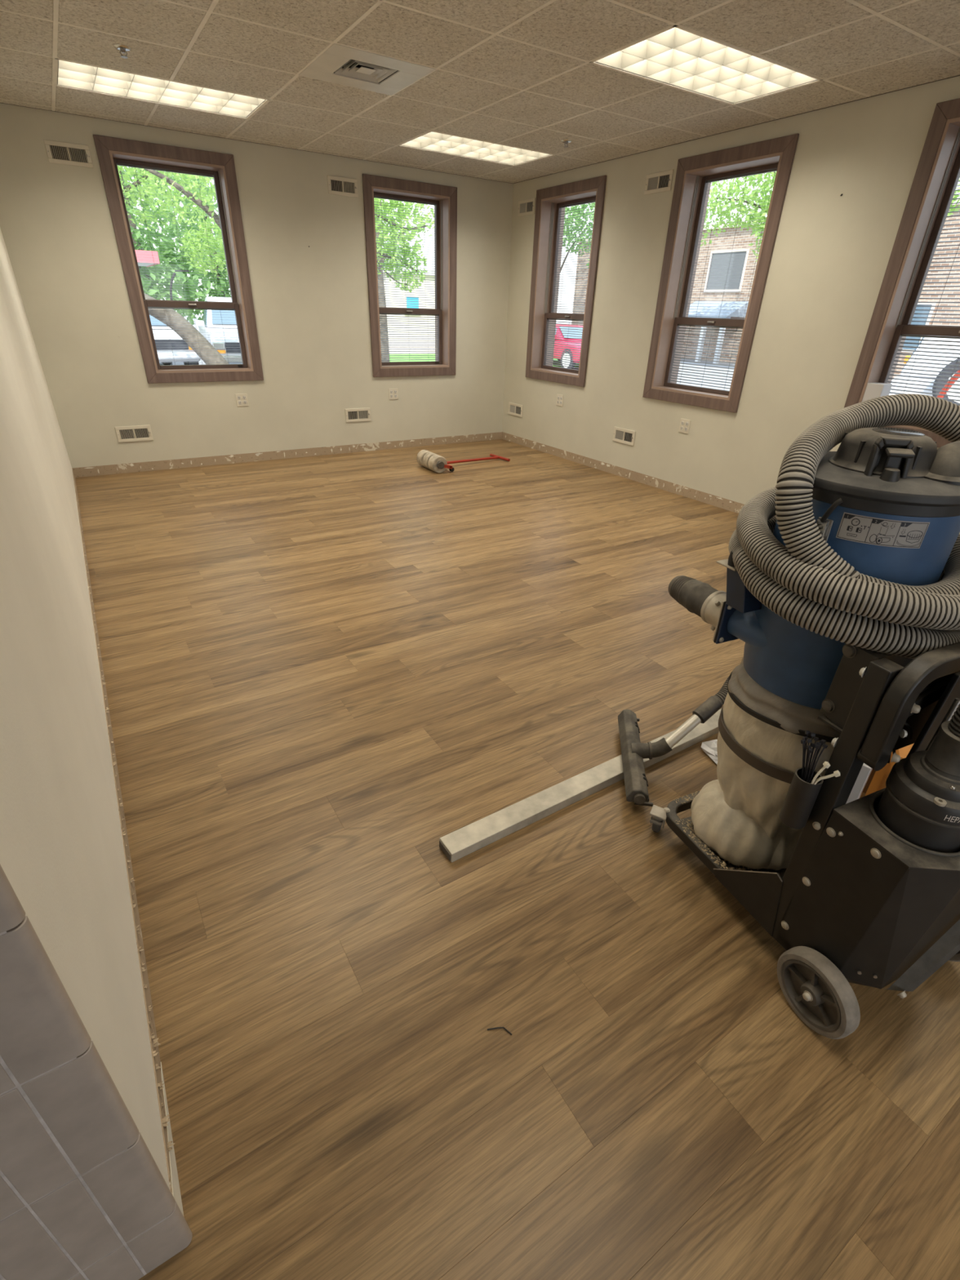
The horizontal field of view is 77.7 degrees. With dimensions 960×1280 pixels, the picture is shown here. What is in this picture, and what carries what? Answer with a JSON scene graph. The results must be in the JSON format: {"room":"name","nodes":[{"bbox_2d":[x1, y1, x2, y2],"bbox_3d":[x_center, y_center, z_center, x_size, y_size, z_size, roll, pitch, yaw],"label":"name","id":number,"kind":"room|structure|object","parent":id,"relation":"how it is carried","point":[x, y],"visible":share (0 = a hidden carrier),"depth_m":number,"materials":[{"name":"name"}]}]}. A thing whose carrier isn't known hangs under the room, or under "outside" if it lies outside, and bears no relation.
{"room":"empty office room","nodes":[
{"label":"empty office room","id":0,"kind":"room"},
{"bbox_2d":[0,227,170,1191],"bbox_3d":[-2.142,-1.526,2.457,0.190,3.050,5.978,-16,33,-28],"label":"wall","id":1,"kind":"structure","parent":0,"point":[62,855],"depth_m":1.20,"materials":[{"name":"paint"}]},
{"bbox_2d":[0,864,192,1279],"bbox_3d":[-0.745,0.420,0.520,0.613,1.600,0.032,-16,33,-28],"label":"tiled wall","id":2,"kind":"structure","parent":1,"relation":"attached to","point":[83,1195],"depth_m":0.79,"materials":[{"name":"tile"}]},
{"bbox_2d":[71,468,183,1215],"bbox_3d":[-2.098,-0.259,3.223,0.017,0.095,5.968,-16,33,-28],"label":"baseboard","id":3,"kind":"structure","parent":1,"relation":"attached to","point":[173,1178],"depth_m":1.44,"materials":[{"name":"paint"}]},
{"bbox_2d":[0,102,513,467],"bbox_3d":[-1.704,-3.268,6.045,5.193,3.450,0.300,-16,33,-28],"label":"wall","id":4,"kind":"structure","parent":0,"point":[311,304],"depth_m":5.62,"materials":[{"name":"paint"}]},
{"bbox_2d":[43,139,93,168],"bbox_3d":[-3.131,-3.703,4.542,0.290,0.137,0.022,-16,33,-28],"label":"air vent","id":5,"kind":"object","parent":4,"relation":"in","point":[72,154],"visible":1,"depth_m":4.54,"materials":[{"name":"beige metal"}]},
{"bbox_2d":[114,425,153,442],"bbox_3d":[-3.202,-1.911,5.524,0.290,0.137,0.022,-16,33,-28],"label":"air vent","id":6,"kind":"object","parent":4,"relation":"in","point":[138,433],"visible":1,"depth_m":5.53,"materials":[{"name":"beige metal"}]},
{"bbox_2d":[93,134,263,383],"bbox_3d":[-2.631,-3.284,5.343,1.029,1.760,0.312,-16,33,-28],"label":"window","id":7,"kind":"structure","parent":4,"relation":"in","point":[112,152],"depth_m":5.25,"materials":[{"name":"brown wood"}]},
{"bbox_2d":[235,393,248,406],"bbox_3d":[-2.349,-2.369,5.885,0.110,0.116,0.010,-16,33,-28],"label":"wall outlet","id":8,"kind":"object","parent":4,"relation":"attached to","point":[242,399],"visible":1,"depth_m":5.88,"materials":[{"name":"beige plastic"}]},
{"bbox_2d":[1,102,512,183],"bbox_3d":[-1.626,-4.353,5.263,4.693,0.034,0.012,-16,33,-28],"label":"trim","id":9,"kind":"structure","parent":4,"relation":"attached to","point":[2,103],"depth_m":5.00,"materials":[{"name":"grey"}]},
{"bbox_2d":[71,431,502,477],"bbox_3d":[-1.703,-2.070,6.530,4.693,0.086,0.004,-16,33,-28],"label":"baseboard","id":10,"kind":"structure","parent":4,"relation":"attached to","point":[277,455],"depth_m":6.25,"materials":[{"name":"paint"}]},
{"bbox_2d":[327,175,358,197],"bbox_3d":[-1.279,-4.239,5.573,0.290,0.137,0.022,-16,33,-28],"label":"air vent","id":11,"kind":"object","parent":4,"relation":"in","point":[345,186],"visible":1,"depth_m":5.58,"materials":[{"name":"beige metal"}]},
{"bbox_2d":[345,408,370,422],"bbox_3d":[-1.337,-2.471,6.551,0.290,0.137,0.022,-16,33,-28],"label":"air vent","id":12,"kind":"object","parent":4,"relation":"in","point":[356,415],"visible":1,"depth_m":6.55,"materials":[{"name":"beige metal"}]},
{"bbox_2d":[388,388,398,399],"bbox_3d":[-0.968,-2.751,6.665,0.110,0.116,0.010,-16,33,-28],"label":"wall outlet","id":13,"kind":"object","parent":4,"relation":"attached to","point":[393,393],"visible":1,"depth_m":6.66,"materials":[{"name":"beige plastic"}]},
{"bbox_2d":[362,173,457,377],"bbox_3d":[-0.774,-3.802,6.388,1.029,1.760,0.312,-16,33,-28],"label":"window","id":14,"kind":"structure","parent":4,"relation":"in","point":[443,197],"depth_m":6.38,"materials":[{"name":"brown wood"}]},
{"bbox_2d":[0,0,959,183],"bbox_3d":[0.486,-1.893,0.725,6.601,0.244,11.000,-16,33,-28],"label":"ceiling","id":15,"kind":"structure","parent":0,"point":[519,73],"depth_m":3.28,"materials":[{"name":"beige tile"}]},
{"bbox_2d":[113,44,131,58],"bbox_3d":[-1.949,-3.213,3.256,0.088,0.046,0.088,-16,33,-28],"label":"sprinkler head","id":16,"kind":"object","parent":15,"relation":"attached to","point":[122,48],"visible":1,"depth_m":3.25},
{"bbox_2d":[53,57,270,119],"bbox_3d":[-2.087,-3.686,3.902,1.219,0.158,0.610,-16,33,-28],"label":"ceiling light","id":17,"kind":"object","parent":15,"relation":"attached to","point":[68,73],"depth_m":3.97,"materials":[{"name":"paint"}]},
{"bbox_2d":[298,43,435,95],"bbox_3d":[-0.666,-3.362,3.456,0.606,0.110,0.606,-16,33,-28],"label":"ceiling vent","id":18,"kind":"object","parent":15,"relation":"in","point":[340,64],"visible":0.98,"depth_m":3.47,"materials":[{"name":"white metal"}]},
{"bbox_2d":[397,130,555,165],"bbox_3d":[-0.022,-4.261,5.064,1.219,0.158,0.610,-16,33,-28],"label":"ceiling light","id":19,"kind":"object","parent":15,"relation":"attached to","point":[432,141],"depth_m":5.15,"materials":[{"name":"paint"}]},
{"bbox_2d":[560,139,572,147],"bbox_3d":[0.686,-3.949,4.742,0.088,0.046,0.088,-16,33,-28],"label":"sprinkler head","id":20,"kind":"object","parent":15,"relation":"attached to","point":[566,141],"visible":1,"depth_m":4.73},
{"bbox_2d":[588,25,822,105],"bbox_3d":[1.273,-3.228,3.275,1.219,0.158,0.610,-16,33,-28],"label":"ceiling light","id":21,"kind":"object","parent":15,"relation":"attached to","point":[675,56],"depth_m":3.33,"materials":[{"name":"paint"}]},
{"bbox_2d":[75,439,959,1279],"bbox_3d":[0.402,0.695,2.157,6.600,0.400,11.000,-16,33,-28],"label":"floor","id":22,"kind":"structure","parent":0,"point":[320,672],"depth_m":1.60,"materials":[{"name":"brown"}]},
{"bbox_2d":[416,449,510,473],"bbox_3d":[-0.146,-1.927,6.282,1.021,0.164,0.413,-17,34,-31],"label":"roller","id":23,"kind":"object","parent":22,"relation":"on","point":[436,463],"visible":1,"depth_m":6.02,"materials":[{"name":"fabric"}]},
{"bbox_2d":[487,1026,511,1035],"bbox_3d":[0.046,0.891,1.364,0.058,0.005,0.014,6,29,8],"label":"splinter","id":24,"kind":"object","parent":22,"relation":"on","point":[508,1032],"visible":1,"depth_m":1.36,"materials":[{"name":"black wood"}]},
{"bbox_2d":[439,708,721,862],"bbox_3d":[0.562,0.442,2.175,1.592,0.036,0.074,-16,34,-29],"label":"bar","id":25,"kind":"object","parent":22,"relation":"on","point":[455,845],"visible":0.71,"depth_m":1.96,"materials":[{"name":"metal"}]},
{"bbox_2d":[617,676,728,806],"bbox_3d":[0.853,0.215,2.318,1.163,0.332,0.376,-21,36,-35],"label":"wand","id":26,"kind":"object","parent":22,"relation":"on","point":[633,752],"visible":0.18,"depth_m":2.10,"materials":[{"name":"grey plastic"}]},
{"bbox_2d":[701,739,717,764],"bbox_3d":[0.914,0.413,2.233,0.134,0.048,0.174,-16,33,-28],"label":"plastic wrapper","id":27,"kind":"object","parent":22,"relation":"on","point":[709,748],"visible":0.16,"depth_m":2.24,"materials":[{"name":"grey plastic"}]},
{"bbox_2d":[649,427,959,1039],"bbox_3d":[0.874,0.152,1.462,0.532,1.252,0.904,-10,31,-20],"label":"vacuum cleaner","id":28,"kind":"object","parent":22,"relation":"on","point":[864,891],"visible":0.93,"depth_m":1.28,"materials":[{"name":"paint"}]},
{"bbox_2d":[680,816,786,879],"bbox_3d":[0.869,0.647,1.673,0.360,0.004,0.545,-11,31,-22],"label":"tray","id":29,"kind":"object","parent":28,"relation":"on","point":[687,821],"depth_m":1.68,"materials":[{"name":"black metal"}]},
{"bbox_2d":[800,739,805,779],"bbox_3d":[0.695,0.299,1.308,0.009,0.183,0.033,-14,32,-26],"label":"cable tie","id":30,"kind":"object","parent":28,"relation":"in","point":[802,741],"visible":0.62,"depth_m":1.28,"materials":[{"name":"black plastic"}]},
{"bbox_2d":[802,736,808,776],"bbox_3d":[0.701,0.296,1.316,0.008,0.182,0.038,-2,29,-6],"label":"cable tie","id":31,"kind":"object","parent":28,"relation":"in","point":[804,737],"visible":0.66,"depth_m":1.29,"materials":[{"name":"black plastic"}]},
{"bbox_2d":[802,730,809,778],"bbox_3d":[0.707,0.289,1.321,0.008,0.190,0.046,3,29,3],"label":"cable tie","id":32,"kind":"object","parent":28,"relation":"in","point":[806,732],"visible":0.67,"depth_m":1.29,"materials":[{"name":"black plastic"}]},
{"bbox_2d":[802,738,811,780],"bbox_3d":[0.703,0.299,1.310,0.008,0.183,0.033,0,29,-3],"label":"cable tie","id":33,"kind":"object","parent":28,"relation":"in","point":[808,740],"visible":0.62,"depth_m":1.28,"materials":[{"name":"black plastic"}]},
{"bbox_2d":[803,745,811,780],"bbox_3d":[0.701,0.306,1.305,0.008,0.175,0.025,-7,30,-15],"label":"cable tie","id":34,"kind":"object","parent":28,"relation":"in","point":[808,747],"visible":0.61,"depth_m":1.27,"materials":[{"name":"black plastic"}]},
{"bbox_2d":[804,747,812,781],"bbox_3d":[0.699,0.309,1.298,0.010,0.176,0.019,-16,33,-28],"label":"cable tie","id":35,"kind":"object","parent":28,"relation":"in","point":[810,750],"visible":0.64,"depth_m":1.27,"materials":[{"name":"black plastic"}]},
{"bbox_2d":[805,742,815,781],"bbox_3d":[0.711,0.304,1.311,0.009,0.174,0.031,11,30,16],"label":"cable tie","id":36,"kind":"object","parent":28,"relation":"in","point":[813,745],"visible":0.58,"depth_m":1.28,"materials":[{"name":"black plastic"}]},
{"bbox_2d":[807,732,815,760],"bbox_3d":[0.711,0.292,1.314,0.009,0.192,0.040,8,29,10],"label":"cable tie","id":37,"kind":"object","parent":28,"relation":"in","point":[813,735],"visible":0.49,"depth_m":1.28,"materials":[{"name":"black plastic"}]},
{"bbox_2d":[806,737,818,778],"bbox_3d":[0.718,0.296,1.319,0.009,0.180,0.043,14,31,21],"label":"cable tie","id":38,"kind":"object","parent":28,"relation":"in","point":[816,739],"visible":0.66,"depth_m":1.29,"materials":[{"name":"black plastic"}]},
{"bbox_2d":[805,743,820,782],"bbox_3d":[0.707,0.305,1.296,0.009,0.186,0.018,16,32,23],"label":"cable tie","id":39,"kind":"object","parent":28,"relation":"in","point":[817,746],"visible":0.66,"depth_m":1.27,"materials":[{"name":"black plastic"}]},
{"bbox_2d":[807,740,824,782],"bbox_3d":[0.720,0.300,1.308,0.009,0.183,0.034,22,35,31],"label":"cable tie","id":40,"kind":"object","parent":28,"relation":"in","point":[820,741],"visible":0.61,"depth_m":1.28,"materials":[{"name":"black plastic"}]},
{"bbox_2d":[808,739,826,782],"bbox_3d":[0.726,0.299,1.313,0.009,0.181,0.040,23,35,33],"label":"cable tie","id":41,"kind":"object","parent":28,"relation":"in","point":[824,740],"visible":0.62,"depth_m":1.28,"materials":[{"name":"black plastic"}]},
{"bbox_2d":[808,743,827,782],"bbox_3d":[0.721,0.304,1.300,0.027,0.185,0.009,-20,36,-34],"label":"cable tie","id":42,"kind":"object","parent":28,"relation":"in","point":[824,745],"visible":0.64,"depth_m":1.27,"materials":[{"name":"black plastic"}]},
{"bbox_2d":[810,760,830,783],"bbox_3d":[0.715,0.325,1.278,0.020,0.167,0.018,16,32,23],"label":"cable tie","id":43,"kind":"object","parent":28,"relation":"in","point":[826,765],"visible":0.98,"depth_m":1.24,"materials":[{"name":"beige plastic"}]},
{"bbox_2d":[813,770,839,784],"bbox_3d":[0.726,0.334,1.274,0.040,0.157,0.023,22,35,32],"label":"cable tie","id":44,"kind":"object","parent":28,"relation":"in","point":[836,773],"visible":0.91,"depth_m":1.24,"materials":[{"name":"beige plastic"}]},
{"bbox_2d":[728,393,959,658],"bbox_3d":[0.857,-0.242,1.323,0.553,0.537,0.589,25,37,36],"label":"hose","id":45,"kind":"object","parent":28,"relation":"attached to","point":[806,584],"visible":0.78,"depth_m":1.18,"materials":[{"name":"grey plastic"}]},
{"bbox_2d":[837,513,928,547],"bbox_3d":[0.785,-0.212,1.162,0.143,0.049,0.016,12,30,17],"label":"print","id":46,"kind":"object","parent":28,"relation":"attached to","point":[854,530],"depth_m":1.16,"materials":[{"name":"black"}]},
{"bbox_2d":[875,777,959,853],"bbox_3d":[0.921,0.424,1.275,0.163,0.239,0.163,-16,33,-28],"label":"canister","id":47,"kind":"object","parent":28,"relation":"on","point":[922,831],"depth_m":1.19,"materials":[{"name":"black plastic"}]},
{"bbox_2d":[845,763,872,804],"bbox_3d":[1.170,0.456,1.954,0.150,0.260,0.130,26,37,36],"label":"carton","id":48,"kind":"object","parent":22,"relation":"on","point":[865,771],"visible":0.11,"depth_m":1.85,"materials":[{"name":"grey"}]},
{"bbox_2d":[862,768,875,793],"bbox_3d":[1.353,0.358,2.106,0.280,0.294,0.160,-24,38,-38],"label":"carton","id":49,"kind":"object","parent":22,"relation":"on","point":[870,778],"visible":0.02,"depth_m":2.06,"materials":[{"name":"cardboard"}]},
{"bbox_2d":[865,743,913,795],"bbox_3d":[1.373,0.467,1.904,0.160,0.300,0.180,17,32,25],"label":"carton","id":50,"kind":"object","parent":22,"relation":"on","point":[877,783],"visible":0.13,"depth_m":1.91,"materials":[{"name":"orange cardboard"}]},
{"bbox_2d":[502,75,959,533],"bbox_3d":[3.368,-1.452,3.064,0.300,3.450,11.000,-16,33,-28],"label":"wall","id":51,"kind":"structure","parent":0,"point":[832,251],"depth_m":4.64,"materials":[{"name":"paint"}]},
{"bbox_2d":[508,402,523,417],"bbox_3d":[0.428,-2.811,7.276,0.022,0.137,0.290,-16,33,-28],"label":"air vent","id":52,"kind":"object","parent":51,"relation":"in","point":[514,409],"visible":1,"depth_m":7.27,"materials":[{"name":"beige metal"}]},
{"bbox_2d":[517,197,535,216],"bbox_3d":[0.486,-4.573,6.302,0.022,0.137,0.290,-16,33,-28],"label":"air vent","id":53,"kind":"object","parent":51,"relation":"in","point":[526,207],"visible":1,"depth_m":6.30,"materials":[{"name":"beige metal"}]},
{"bbox_2d":[555,394,563,406],"bbox_3d":[0.879,-2.643,6.571,0.010,0.116,0.110,-16,33,-28],"label":"wall outlet","id":54,"kind":"object","parent":51,"relation":"attached to","point":[559,397],"visible":1,"depth_m":6.57,"materials":[{"name":"beige plastic"}]},
{"bbox_2d":[525,175,606,386],"bbox_3d":[0.957,-3.654,6.223,0.312,1.760,1.029,-16,33,-28],"label":"window","id":55,"kind":"structure","parent":51,"relation":"in","point":[551,202],"depth_m":6.30,"materials":[{"name":"brown wood"}]},
{"bbox_2d":[612,426,635,445],"bbox_3d":[1.421,-2.019,5.905,0.022,0.137,0.290,-16,33,-28],"label":"air vent","id":56,"kind":"object","parent":51,"relation":"in","point":[621,435],"visible":1,"depth_m":5.90,"materials":[{"name":"beige metal"}]},
{"bbox_2d":[502,431,776,515],"bbox_3d":[3.203,-0.295,3.610,0.004,0.088,10.998,-16,33,-28],"label":"baseboard","id":57,"kind":"structure","parent":51,"relation":"attached to","point":[722,503],"depth_m":5.92,"materials":[{"name":"paint"}]},
{"bbox_2d":[644,169,673,195],"bbox_3d":[1.474,-3.788,4.935,0.022,0.137,0.290,-16,33,-28],"label":"air vent","id":58,"kind":"object","parent":51,"relation":"in","point":[658,182],"visible":1,"depth_m":4.93,"materials":[{"name":"beige metal"}]},
{"bbox_2d":[678,417,690,434],"bbox_3d":[1.812,-1.895,5.283,0.010,0.116,0.110,-16,33,-28],"label":"wall outlet","id":59,"kind":"object","parent":51,"relation":"attached to","point":[684,426],"visible":1,"depth_m":5.28,"materials":[{"name":"beige plastic"}]},
{"bbox_2d":[642,133,799,413],"bbox_3d":[1.951,-2.861,4.850,0.312,1.760,1.029,-16,33,-28],"label":"window","id":60,"kind":"structure","parent":51,"relation":"in","point":[695,175],"depth_m":4.89,"materials":[{"name":"brown wood"}]},
{"bbox_2d":[513,75,959,183],"bbox_3d":[3.279,-2.574,2.338,0.012,0.034,10.978,-16,33,-28],"label":"trim","id":61,"kind":"structure","parent":51,"relation":"attached to","point":[957,75],"depth_m":4.11,"materials":[{"name":"grey"}]},
{"bbox_2d":[844,97,959,447],"bbox_3d":[2.946,-2.068,3.474,0.312,1.760,1.029,-16,33,-28],"label":"window","id":62,"kind":"structure","parent":51,"relation":"in","point":[937,175],"depth_m":3.70,"materials":[{"name":"brown wood"}]},
{"bbox_2d":[862,382,892,401],"bbox_3d":[2.651,-1.617,4.024,0.110,0.215,0.130,-16,33,-28],"label":"box","id":63,"kind":"object","parent":62,"relation":"on","point":[873,390],"visible":0.47,"depth_m":3.96,"materials":[{"name":"grey cardboard"}]},
{"bbox_2d":[936,370,959,397],"bbox_3d":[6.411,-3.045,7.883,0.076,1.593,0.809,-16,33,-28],"label":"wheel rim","id":64,"kind":"object","parent":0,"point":[957,371],"visible":0.16,"depth_m":7.94,"materials":[{"name":"red paint"}]},
{"label":"outside","id":65,"kind":"structure","parent":0,"visible":0},
{"bbox_2d":[159,313,892,391],"bbox_3d":[-0.302,-16.317,33.387,150.000,0.200,170.000,-16,33,-28],"label":"ground","id":66,"kind":"structure","parent":65,"point":[196,326],"depth_m":21.62,"materials":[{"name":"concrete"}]},
{"bbox_2d":[134,249,159,266],"bbox_3d":[-13.042,-10.762,19.180,5.100,3.100,3.230,-16,33,-28],"label":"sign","id":67,"kind":"object","parent":66,"relation":"on","point":[140,263],"visible":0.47,"depth_m":18.42,"materials":[{"name":"pink"}]},
{"bbox_2d":[118,165,221,324],"bbox_3d":[-14.805,-17.437,25.016,8.154,9.076,6.480,-16,33,-28],"label":"tree","id":68,"kind":"object","parent":66,"relation":"on","point":[150,290],"visible":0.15,"depth_m":25.04,"materials":[{"name":"green plant"}]},
{"bbox_2d":[117,165,229,364],"bbox_3d":[-6.561,-7.606,11.264,3.913,5.826,2.472,-16,33,-28],"label":"tree","id":69,"kind":"object","parent":66,"relation":"on","point":[209,354],"visible":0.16,"depth_m":11.48,"materials":[{"name":"green plant"}]},
{"bbox_2d":[149,315,200,364],"bbox_3d":[-9.580,-8.573,16.895,2.210,1.800,4.704,-20,35,-33],"label":"suv","id":70,"kind":"object","parent":66,"relation":"on","point":[183,352],"visible":0.27,"depth_m":15.67,"materials":[{"name":"white paint"}]},
{"bbox_2d":[154,339,188,350],"bbox_3d":[-8.196,-7.630,15.396,1.210,0.240,0.050,-20,35,-33],"label":"grille","id":71,"kind":"object","parent":70,"relation":"attached to","point":[160,346],"depth_m":15.50,"materials":[{"name":"grey"}]},
{"bbox_2d":[123,166,231,324],"bbox_3d":[-15.400,-22.848,33.702,8.855,10.103,7.193,-16,33,-28],"label":"tree","id":72,"kind":"object","parent":66,"relation":"on","point":[221,287],"visible":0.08,"depth_m":32.96,"materials":[{"name":"green plant"}]},
{"bbox_2d":[169,270,188,309],"bbox_3d":[-9.600,-10.504,19.388,0.736,2.645,0.100,-16,33,-28],"label":"lamp post","id":73,"kind":"object","parent":66,"relation":"on","point":[174,273],"visible":0.32,"depth_m":18.83,"materials":[{"name":"black metal"}]},
{"bbox_2d":[195,297,242,364],"bbox_3d":[-6.938,-8.803,17.302,2.310,1.960,5.530,-11,32,-23],"label":"pickup truck","id":74,"kind":"object","parent":66,"relation":"on","point":[215,326],"visible":0.13,"depth_m":16.12,"materials":[{"name":"white paint"}]},
{"bbox_2d":[195,320,204,326],"bbox_3d":[-7.614,-8.623,16.233,0.200,0.140,0.100,-11,32,-23],"label":"mirror","id":75,"kind":"object","parent":74,"relation":"on","point":[200,324],"depth_m":16.20,"materials":[{"name":"white paint"}]},
{"bbox_2d":[225,342,240,353],"bbox_3d":[-5.815,-7.486,15.277,1.310,0.240,0.050,-11,32,-23],"label":"grille","id":76,"kind":"object","parent":74,"relation":"attached to","point":[232,347],"depth_m":15.08,"materials":[{"name":"grey"}]},
{"bbox_2d":[133,168,434,292],"bbox_3d":[-3.176,-7.483,11.087,3.027,5.796,5.060,20,34,30],"label":"tree","id":77,"kind":"object","parent":66,"relation":"on","point":[161,173],"visible":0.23,"depth_m":11.39,"materials":[{"name":"green plant"}]},
{"bbox_2d":[375,198,434,361],"bbox_3d":[-2.641,-9.845,14.803,3.913,6.328,3.164,-16,33,-28],"label":"tree","id":78,"kind":"object","parent":66,"relation":"on","point":[419,246],"visible":0.02,"depth_m":15.22,"materials":[{"name":"green plant"}]},
{"bbox_2d":[382,267,435,353],"bbox_3d":[-2.346,-16.206,29.520,7.900,3.230,6.300,-16,33,-28],"label":"building","id":79,"kind":"structure","parent":66,"relation":"on","point":[392,282],"depth_m":26.07,"materials":[{"name":"beige paint"}]},
{"bbox_2d":[553,324,582,368],"bbox_3d":[3.281,-11.059,22.482,2.210,1.480,4.552,-13,32,-24],"label":"hatchback","id":80,"kind":"object","parent":66,"relation":"on","point":[556,324],"visible":0.2,"depth_m":21.44,"materials":[{"name":"red paint"}]},
{"bbox_2d":[560,202,595,271],"bbox_3d":[4.895,-18.903,30.243,3.581,7.678,6.361,-16,33,-28],"label":"tree","id":81,"kind":"object","parent":66,"relation":"on","point":[592,204],"visible":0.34,"depth_m":29.10,"materials":[{"name":"green plant"}]},
{"bbox_2d":[688,301,748,364],"bbox_3d":[10.224,-13.941,26.977,1.300,2.450,2.900,-16,33,-28],"label":"porch","id":82,"kind":"object","parent":66,"relation":"on","point":[738,308],"visible":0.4,"depth_m":26.25,"materials":[{"name":"white wood"}]},
{"bbox_2d":[700,171,776,261],"bbox_3d":[9.863,-13.893,20.744,4.301,8.389,7.230,-16,33,-28],"label":"tree","id":83,"kind":"object","parent":66,"relation":"on","point":[754,220],"visible":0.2,"depth_m":20.62,"materials":[{"name":"green plant"}]},
{"bbox_2d":[571,197,959,377],"bbox_3d":[16.742,-14.341,25.059,8.300,5.380,30.300,-16,33,-28],"label":"brick building","id":84,"kind":"structure","parent":66,"relation":"on","point":[741,282],"depth_m":25.80,"materials":[{"name":"brick"}]},
{"bbox_2d":[947,177,959,216],"bbox_3d":[11.287,-10.551,16.647,2.620,6.588,3.448,-16,33,-28],"label":"tree","id":85,"kind":"object","parent":66,"relation":"on","point":[957,191],"visible":0.02,"depth_m":15.24,"materials":[{"name":"green plant"}]},
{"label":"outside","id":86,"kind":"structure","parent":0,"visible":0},
{"bbox_2d":[389,353,579,367],"bbox_3d":[-1.103,-10.922,23.317,13.500,0.059,6.500,-16,33,-28],"label":"lawn","id":87,"kind":"structure","parent":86,"point":[420,357],"depth_m":23.48,"materials":[{"name":"green plant"}]},
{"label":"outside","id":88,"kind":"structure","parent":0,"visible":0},
{"bbox_2d":[409,352,428,354],"bbox_3d":[4.608,-5.216,13.370,6.000,0.029,34.000,-16,33,-28],"label":"pavement","id":89,"kind":"structure","parent":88,"point":[414,353],"depth_m":26.36,"materials":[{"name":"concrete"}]},
{"bbox_2d":[888,335,959,405],"bbox_3d":[8.216,-4.236,10.044,2.210,1.800,4.950,22,35,32],"label":"car","id":90,"kind":"object","parent":89,"relation":"on","point":[923,338],"visible":0.26,"depth_m":8.68,"materials":[{"name":"white paint"}]},
{"bbox_2d":[903,355,911,364],"bbox_3d":[7.903,-5.141,10.939,0.200,0.140,0.100,22,35,32],"label":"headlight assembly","id":91,"kind":"object","parent":90,"relation":"attached to","point":[908,356],"depth_m":10.93,"materials":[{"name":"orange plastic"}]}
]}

